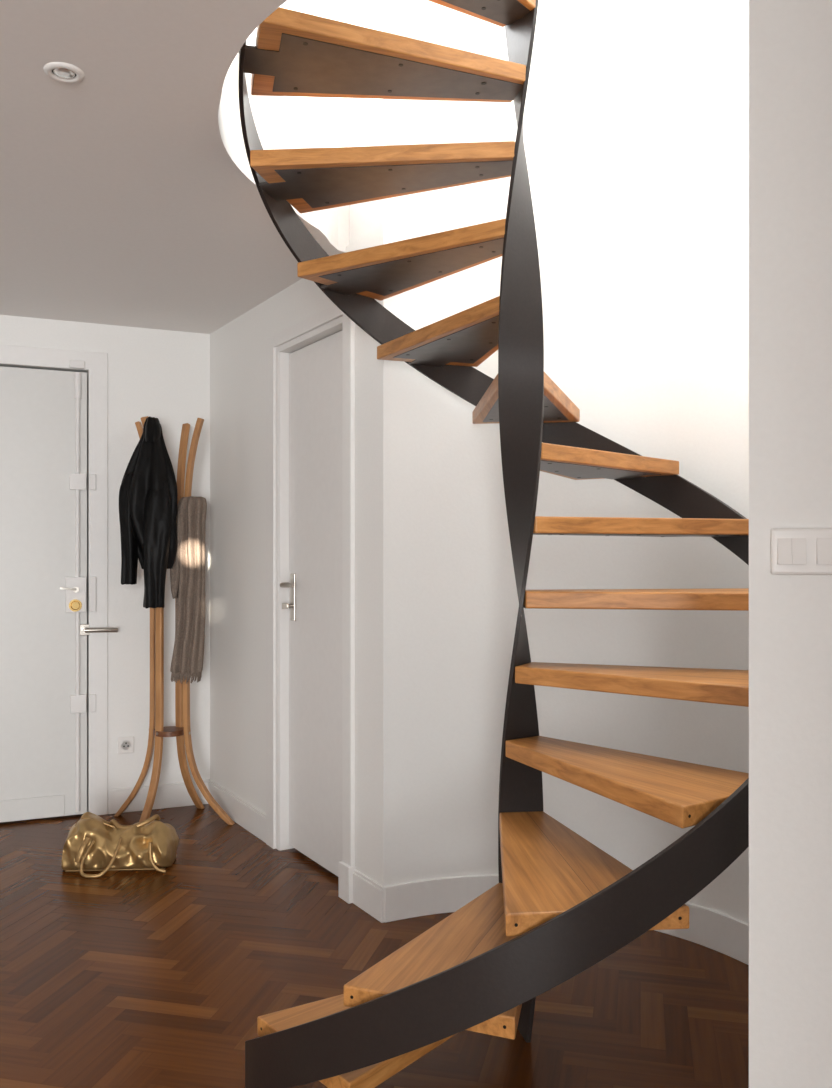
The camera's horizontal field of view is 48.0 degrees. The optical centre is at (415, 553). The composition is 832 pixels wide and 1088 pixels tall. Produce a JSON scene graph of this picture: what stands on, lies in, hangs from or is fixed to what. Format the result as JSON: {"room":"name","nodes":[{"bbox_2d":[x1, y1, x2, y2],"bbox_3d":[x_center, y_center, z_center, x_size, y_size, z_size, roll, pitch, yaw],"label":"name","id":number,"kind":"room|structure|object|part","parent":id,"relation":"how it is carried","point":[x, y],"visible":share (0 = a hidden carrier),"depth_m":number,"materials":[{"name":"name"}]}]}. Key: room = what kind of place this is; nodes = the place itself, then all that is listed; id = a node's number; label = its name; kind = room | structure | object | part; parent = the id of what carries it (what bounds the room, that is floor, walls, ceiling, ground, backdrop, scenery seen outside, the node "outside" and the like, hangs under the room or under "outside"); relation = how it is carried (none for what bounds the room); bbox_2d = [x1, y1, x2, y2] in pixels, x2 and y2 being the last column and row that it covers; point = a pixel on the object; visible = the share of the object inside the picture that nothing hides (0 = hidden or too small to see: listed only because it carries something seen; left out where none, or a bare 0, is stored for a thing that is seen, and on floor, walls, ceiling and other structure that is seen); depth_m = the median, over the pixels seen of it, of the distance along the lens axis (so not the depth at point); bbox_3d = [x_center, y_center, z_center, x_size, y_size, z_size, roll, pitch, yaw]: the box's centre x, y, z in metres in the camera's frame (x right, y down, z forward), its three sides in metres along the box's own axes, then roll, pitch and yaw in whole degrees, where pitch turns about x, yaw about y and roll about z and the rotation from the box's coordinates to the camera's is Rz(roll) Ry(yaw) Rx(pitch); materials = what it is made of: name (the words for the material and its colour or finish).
{"room":"entrance hall","nodes":[
{"label":"entrance hall","id":0,"kind":"room"},
{"bbox_2d":[0,315,209,811],"bbox_3d":[-2.365,0.066,4.462,3.100,2.468,0.250,0,0,-23],"label":"wall","id":1,"kind":"structure","parent":0,"point":[164,375],"depth_m":4.73,"materials":[{"name":"paint"}]},
{"bbox_2d":[0,344,107,814],"bbox_3d":[-2.062,0.148,4.440,1.142,2.303,0.032,0,0,-23],"label":"trim","id":2,"kind":"structure","parent":1,"relation":"attached to","point":[96,363],"depth_m":4.64,"materials":[{"name":"white wood"}]},
{"bbox_2d":[0,366,117,822],"bbox_3d":[-1.999,0.194,4.471,1.088,2.188,0.113,0,0,-23],"label":"door","id":3,"kind":"structure","parent":1,"relation":"in","point":[44,628],"depth_m":4.55,"materials":[{"name":"paint"}]},
{"bbox_3d":[-1.693,0.174,4.569,0.091,0.028,0.020,0,0,-28],"label":"lock lever","id":4,"kind":"part","parent":3,"relation":"part of","materials":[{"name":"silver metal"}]},
{"bbox_3d":[-1.669,0.778,4.611,0.022,0.983,0.022,0,0,-23],"label":"lock rod","id":5,"kind":"part","parent":3,"relation":"part of","materials":[{"name":"paint"}]},
{"bbox_3d":[-1.669,-0.390,4.611,0.034,1.005,0.034,0,0,-23],"label":"lock rod","id":6,"kind":"part","parent":3,"relation":"part of","materials":[{"name":"paint"}]},
{"bbox_3d":[-1.640,0.375,4.629,0.053,0.056,0.010,0,0,-23],"label":"handle","id":7,"kind":"part","parent":3,"relation":"part of","materials":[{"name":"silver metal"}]},
{"bbox_3d":[-1.563,0.376,4.627,0.164,0.028,0.054,0,0,-23],"label":"lever","id":8,"kind":"part","parent":3,"relation":"part of","materials":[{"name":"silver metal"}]},
{"bbox_2d":[118,736,133,753],"bbox_3d":[-1.461,0.963,4.709,0.080,0.084,0.011,0,0,-23],"label":"wall outlet","id":9,"kind":"object","parent":1,"relation":"attached to","point":[125,744],"visible":1,"depth_m":4.71,"materials":[{"name":"white plastic"}]},
{"bbox_2d":[108,779,208,813],"bbox_3d":[-1.306,1.238,4.775,0.508,0.125,0.014,0,0,-23],"label":"baseboard","id":10,"kind":"structure","parent":1,"relation":"attached to","point":[168,795],"depth_m":4.77,"materials":[{"name":"white wood"}]},
{"bbox_2d":[0,0,348,333],"bbox_3d":[-0.150,-1.324,0.400,6.100,0.352,10.400,0,0,0],"label":"ceiling","id":11,"kind":"structure","parent":0,"point":[130,196],"depth_m":2.87,"materials":[{"name":"paint"}]},
{"bbox_2d":[43,62,84,82],"bbox_3d":[-0.838,-1.144,2.227,0.092,0.008,0.092,0,0,0],"label":"recessed light","id":12,"kind":"object","parent":11,"relation":"in","point":[59,71],"visible":1,"depth_m":2.22,"materials":[{"name":"white plastic"}]},
{"bbox_3d":[-0.838,-1.143,2.227,0.049,0.006,0.049,0,0,0],"label":"bulb","id":13,"kind":"part","parent":12,"relation":"part of","materials":[{"name":"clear glass"}]},
{"bbox_2d":[210,224,382,885],"bbox_3d":[-0.546,0.066,4.139,0.130,2.468,1.860,0,0,-31],"label":"wall","id":14,"kind":"structure","parent":0,"point":[237,348],"depth_m":4.35,"materials":[{"name":"paint"}]},
{"bbox_2d":[208,779,265,842],"bbox_3d":[-0.862,1.238,4.520,0.014,0.125,0.840,0,0,-31],"label":"baseboard","id":15,"kind":"structure","parent":14,"relation":"attached to","point":[252,819],"depth_m":4.47,"materials":[{"name":"white wood"}]},
{"bbox_2d":[280,331,341,876],"bbox_3d":[-0.407,0.200,3.839,0.108,2.160,0.632,0,0,-31],"label":"door","id":16,"kind":"structure","parent":14,"relation":"in","point":[314,584],"depth_m":3.88,"materials":[{"name":"paint"}]},
{"bbox_3d":[-0.538,0.133,4.007,0.059,0.025,0.120,0,0,-31],"label":"lever","id":17,"kind":"part","parent":16,"relation":"part of","materials":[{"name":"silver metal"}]},
{"bbox_3d":[-0.535,0.188,4.067,0.009,0.205,0.043,0,0,-31],"label":"handle plate","id":18,"kind":"part","parent":16,"relation":"part of","materials":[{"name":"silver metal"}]},
{"bbox_2d":[266,305,355,903],"bbox_3d":[-0.417,0.169,3.857,0.103,2.262,0.834,0,0,-30],"label":"trim","id":19,"kind":"structure","parent":14,"relation":"attached to","point":[277,362],"depth_m":4.10,"materials":[{"name":"white wood"}]},
{"bbox_2d":[246,0,346,146],"bbox_3d":[0.000,-2.750,5.350,4.600,2.500,0.100,0,0,0],"label":"wall","id":20,"kind":"structure","parent":0,"point":[328,115],"depth_m":5.30,"materials":[{"name":"paint"}]},
{"bbox_2d":[0,804,748,1087],"bbox_3d":[-0.350,1.360,0.400,6.900,0.120,10.400,0,0,0],"label":"floor","id":21,"kind":"structure","parent":0,"point":[120,978],"depth_m":2.82,"materials":[{"name":"brown wood"}]},
{"bbox_2d":[61,812,179,877],"bbox_3d":[-1.237,1.197,3.907,0.459,0.208,0.321,0,0,-4],"label":"handbag","id":22,"kind":"object","parent":21,"relation":"on","point":[94,843],"visible":1,"depth_m":3.83,"materials":[{"name":"gold metal"}]},
{"bbox_3d":[-1.281,1.227,3.804,0.153,0.146,0.110,0,0,-4],"label":"handle","id":23,"kind":"part","parent":22,"relation":"part of","materials":[{"name":"gold metal"}]},
{"bbox_3d":[-1.241,1.297,3.927,0.402,0.006,0.180,0,0,-4],"label":"panel","id":24,"kind":"part","parent":22,"relation":"part of","materials":[{"name":"gold metal"}]},
{"bbox_3d":[-1.189,1.129,3.941,0.211,0.052,0.065,0,0,-8],"label":"handle","id":25,"kind":"part","parent":22,"relation":"part of","materials":[{"name":"gold metal"}]},
{"bbox_2d":[114,416,234,824],"bbox_3d":[-1.185,0.321,4.573,0.548,1.959,0.370,0,0,-19],"label":"coat stand","id":26,"kind":"object","parent":21,"relation":"on","point":[181,731],"visible":0.61,"depth_m":4.54,"materials":[{"name":"brown wood"}]},
{"bbox_2d":[119,416,177,608],"bbox_3d":[-1.259,-0.199,4.432,0.263,0.904,0.210,0,0,13],"label":"jacket","id":27,"kind":"object","parent":26,"relation":"hanging from","point":[148,496],"visible":1,"depth_m":4.36,"materials":[{"name":"black leather"}]},
{"bbox_2d":[153,726,183,736],"bbox_3d":[-1.210,0.872,4.592,0.156,0.026,0.156,0,0,0],"label":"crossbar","id":28,"kind":"object","parent":26,"relation":"attached to","point":[167,731],"depth_m":4.54,"materials":[{"name":"brown wood"}]},
{"bbox_2d":[170,496,206,683],"bbox_3d":[-1.107,0.172,4.558,0.171,0.906,0.222,0,0,0],"label":"scarf","id":29,"kind":"object","parent":26,"relation":"hanging from","point":[187,573],"visible":0.88,"depth_m":4.49,"materials":[{"name":"beige fabric"}]},
{"bbox_2d":[238,0,748,1087],"bbox_3d":[0.286,-0.275,2.547,1.512,3.150,1.512,0,0,28],"label":"spiral staircase","id":30,"kind":"structure","parent":21,"relation":"on","point":[560,905],"depth_m":2.43,"materials":[{"name":"brown wood"}]},
{"bbox_3d":[-0.079,-1.259,2.461,0.737,0.008,0.292,0,0,-13],"label":"steel plate","id":31,"kind":"part","parent":30,"relation":"part of","materials":[{"name":"black metal"}]},
{"bbox_3d":[-0.077,-1.058,2.641,0.737,0.008,0.292,0,0,15],"label":"steel plate","id":32,"kind":"part","parent":30,"relation":"part of","materials":[{"name":"black metal"}]},
{"bbox_3d":[0.008,-0.858,2.799,0.737,0.008,0.292,0,0,42],"label":"steel plate","id":33,"kind":"part","parent":30,"relation":"part of","materials":[{"name":"black metal"}]},
{"bbox_3d":[0.158,-0.658,2.900,0.292,0.008,0.737,0,0,-20],"label":"steel plate","id":34,"kind":"part","parent":30,"relation":"part of","materials":[{"name":"black metal"}]},
{"bbox_3d":[0.003,-1.459,2.301,0.737,0.008,0.292,0,0,-41],"label":"steel plate","id":35,"kind":"part","parent":30,"relation":"part of","materials":[{"name":"black metal"}]},
{"bbox_3d":[0.336,-0.458,2.919,0.292,0.008,0.737,0,0,8],"label":"steel plate","id":36,"kind":"part","parent":30,"relation":"part of","materials":[{"name":"black metal"}]},
{"bbox_3d":[0.503,-0.258,2.853,0.292,0.008,0.737,0,0,35],"label":"steel plate","id":37,"kind":"part","parent":30,"relation":"part of","materials":[{"name":"black metal"}]},
{"bbox_3d":[0.661,0.142,2.541,0.737,0.008,0.292,0,0,1],"label":"steel plate","id":38,"kind":"part","parent":30,"relation":"part of","materials":[{"name":"black metal"}]},
{"bbox_3d":[0.621,-0.058,2.716,0.737,0.008,0.292,0,0,-27],"label":"steel plate","id":39,"kind":"part","parent":30,"relation":"part of","materials":[{"name":"black metal"}]},
{"bbox_2d":[347,0,748,923],"bbox_3d":[0.671,-1.350,2.868,0.978,5.300,2.166,0,0,-28],"label":"wall","id":40,"kind":"structure","parent":0,"point":[636,116],"depth_m":3.34,"materials":[{"name":"paint"}]},
{"bbox_2d":[353,869,748,964],"bbox_3d":[0.619,1.238,2.834,0.907,0.125,1.959,0,0,-28],"label":"baseboard","id":41,"kind":"structure","parent":40,"relation":"attached to","point":[725,934],"depth_m":3.33,"materials":[{"name":"white paint"}]},
{"bbox_2d":[749,0,831,1087],"bbox_3d":[1.891,0.066,1.593,2.598,2.468,0.490,0,0,11],"label":"wall","id":42,"kind":"structure","parent":0,"point":[790,41],"depth_m":1.59,"materials":[{"name":"paint"}]},
{"bbox_2d":[771,528,831,574],"bbox_3d":[0.679,-0.004,1.567,0.158,0.079,0.022,0,0,11],"label":"light switch","id":43,"kind":"object","parent":42,"relation":"attached to","point":[794,551],"visible":1,"depth_m":1.57,"materials":[{"name":"white plastic"}]}
]}

